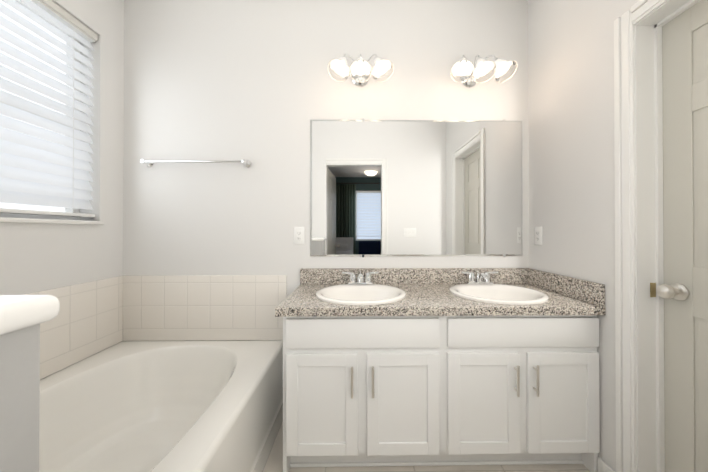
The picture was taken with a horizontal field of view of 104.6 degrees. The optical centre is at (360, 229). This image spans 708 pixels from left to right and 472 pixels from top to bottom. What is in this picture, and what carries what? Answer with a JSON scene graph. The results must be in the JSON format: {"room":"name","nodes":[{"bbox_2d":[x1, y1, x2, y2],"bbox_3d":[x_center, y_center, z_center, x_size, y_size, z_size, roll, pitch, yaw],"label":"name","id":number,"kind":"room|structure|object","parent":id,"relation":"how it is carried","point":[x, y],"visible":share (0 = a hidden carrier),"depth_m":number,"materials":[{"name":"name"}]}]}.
{"room":"bathroom","nodes":[
{"label":"bathroom","id":0,"kind":"room"},
{"bbox_2d":[0,295,59,471],"bbox_3d":[-0.981,0.634,0.232,1.155,1.096,0.267,0,0,-1],"label":"wall","id":1,"kind":"structure","parent":0,"point":[23,318],"depth_m":0.34,"materials":[{"name":"grey paint"}]},
{"bbox_2d":[0,0,123,373],"bbox_3d":[-1.671,-0.314,0.973,0.200,3.000,2.000,0,0,-1],"label":"wall","id":2,"kind":"structure","parent":0,"point":[36,257],"depth_m":1.66,"materials":[{"name":"white paint"}]},
{"bbox_2d":[0,217,103,224],"bbox_3d":[-1.646,-0.042,1.188,0.185,0.022,0.957,0,0,-1],"label":"window sill","id":3,"kind":"structure","parent":2,"relation":"attached to","point":[26,220],"depth_m":1.36,"materials":[{"name":"white wood"}]},
{"bbox_2d":[23,275,286,379],"bbox_3d":[-1.029,0.518,1.089,1.085,0.432,1.473,0,0,-1],"label":"tile surround","id":4,"kind":"object","parent":2,"relation":"attached to","point":[91,318],"visible":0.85,"depth_m":1.81,"materials":[{"name":"white tile"}]},
{"bbox_2d":[123,0,528,340],"bbox_3d":[-0.221,-0.309,1.918,3.125,3.000,0.150,0,0,-1],"label":"wall","id":5,"kind":"structure","parent":0,"point":[255,84],"depth_m":1.84,"materials":[{"name":"white paint"}]},
{"bbox_2d":[140,159,250,166],"bbox_3d":[-1.082,-0.439,1.794,0.698,0.048,0.072,0,0,-1],"label":"towel rail","id":6,"kind":"object","parent":5,"relation":"attached to","point":[149,163],"visible":1,"depth_m":1.77,"materials":[{"name":"silver metal"}]},
{"bbox_2d":[294,227,303,243],"bbox_3d":[-0.412,0.041,1.833,0.070,0.115,0.008,0,0,-1],"label":"electrical outlet","id":7,"kind":"object","parent":5,"relation":"attached to","point":[298,235],"visible":1,"depth_m":1.83,"materials":[{"name":"white plastic"}]},
{"bbox_2d":[327,53,393,86],"bbox_3d":[-0.001,-1.012,1.711,0.398,0.207,0.275,0,0,-1],"label":"sconce","id":8,"kind":"object","parent":5,"relation":"attached to","point":[359,70],"visible":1,"depth_m":1.67,"materials":[{"name":"white glass"}]},
{"bbox_2d":[300,268,526,283],"bbox_3d":[0.369,0.314,1.835,1.544,0.105,0.020,0,0,-1],"label":"backsplash","id":9,"kind":"structure","parent":5,"relation":"attached to","point":[307,275],"depth_m":1.82,"materials":[{"name":"grey stone"}]},
{"bbox_2d":[310,119,522,256],"bbox_3d":[0.380,-0.279,1.846,1.435,0.932,0.008,0,0,-1],"label":"mirror","id":10,"kind":"object","parent":5,"relation":"attached to","point":[415,187],"visible":1,"depth_m":1.84,"materials":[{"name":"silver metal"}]},
{"bbox_2d":[450,54,517,87],"bbox_3d":[0.742,-1.012,1.721,0.398,0.207,0.275,0,0,-1],"label":"sconce","id":11,"kind":"object","parent":5,"relation":"attached to","point":[466,71],"visible":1,"depth_m":1.67,"materials":[{"name":"white glass"}]},
{"bbox_2d":[263,421,589,471],"bbox_3d":[-0.208,1.226,0.984,3.125,0.080,2.000,0,0,-1],"label":"floor","id":12,"kind":"structure","parent":0,"point":[274,462],"depth_m":1.36,"materials":[{"name":"tile"}]},
{"bbox_2d":[39,340,282,471],"bbox_3d":[-1.023,0.958,1.087,1.093,0.458,1.472,0,0,-1],"label":"bathtub","id":13,"kind":"object","parent":12,"relation":"on","point":[176,406],"visible":0.98,"depth_m":1.41,"materials":[{"name":"white ceramic"}]},
{"bbox_2d":[275,280,605,471],"bbox_3d":[0.373,0.777,1.550,1.544,0.825,0.586,0,0,-1],"label":"bathroom vanity","id":14,"kind":"object","parent":12,"relation":"on","point":[432,366],"depth_m":1.30,"materials":[{"name":"white paint"}]},
{"bbox_2d":[528,0,638,471],"bbox_3d":[1.224,-0.314,1.012,0.140,3.000,2.000,0,0,-1],"label":"wall","id":15,"kind":"structure","parent":0,"point":[571,175],"depth_m":1.45,"materials":[{"name":"white paint"}]},
{"bbox_2d":[535,227,541,244],"bbox_3d":[1.139,0.041,1.754,0.008,0.115,0.070,0,0,-1],"label":"electrical outlet","id":16,"kind":"object","parent":15,"relation":"attached to","point":[538,235],"visible":1,"depth_m":1.75,"materials":[{"name":"white plastic"}]},
{"bbox_2d":[527,268,604,303],"bbox_3d":[1.135,0.312,1.559,0.020,0.105,0.553,0,0,-1],"label":"backsplash","id":17,"kind":"structure","parent":15,"relation":"attached to","point":[590,290],"depth_m":1.47,"materials":[{"name":"grey stone"}]},
{"bbox_2d":[597,457,614,471],"bbox_3d":[0.776,1.137,0.714,0.763,0.095,1.192,0,0,-1],"label":"baseboard","id":18,"kind":"structure","parent":15,"relation":"attached to","point":[602,466],"depth_m":1.29,"materials":[{"name":"white paint"}]},
{"bbox_3d":[0.022,-0.319,0.056,5.200,3.000,0.120,0,0,-1],"label":"wall","id":19,"kind":"structure","parent":0,"visible":0},
{"bbox_2d":[614,0,700,471],"bbox_3d":[-0.038,0.121,0.046,0.881,2.121,0.170,0,0,-1],"label":"door frame","id":20,"kind":"structure","parent":19,"relation":"attached to","point":[639,255],"depth_m":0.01,"materials":[{"name":"white paint"}]},
{"bbox_2d":[656,0,707,471],"bbox_3d":[1.233,0.162,0.810,0.104,2.022,0.655,0,0,-1],"label":"door","id":21,"kind":"structure","parent":19,"relation":"in","point":[682,290],"depth_m":1.05,"materials":[{"name":"grey paint"}]},
{"label":"outside","id":22,"kind":"structure","parent":0,"visible":0},
{"bbox_2d":[0,0,79,219],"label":"window","id":23,"kind":"structure","parent":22,"point":[26,207],"depth_m":1.49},
{"bbox_2d":[0,0,97,216],"bbox_3d":[-1.617,-0.628,1.192,0.069,1.106,0.923,0,0,-1],"label":"window blind","id":24,"kind":"object","parent":23,"relation":"attached to","point":[53,174],"visible":1,"depth_m":1.40,"materials":[{"name":"white plastic"}]}
]}

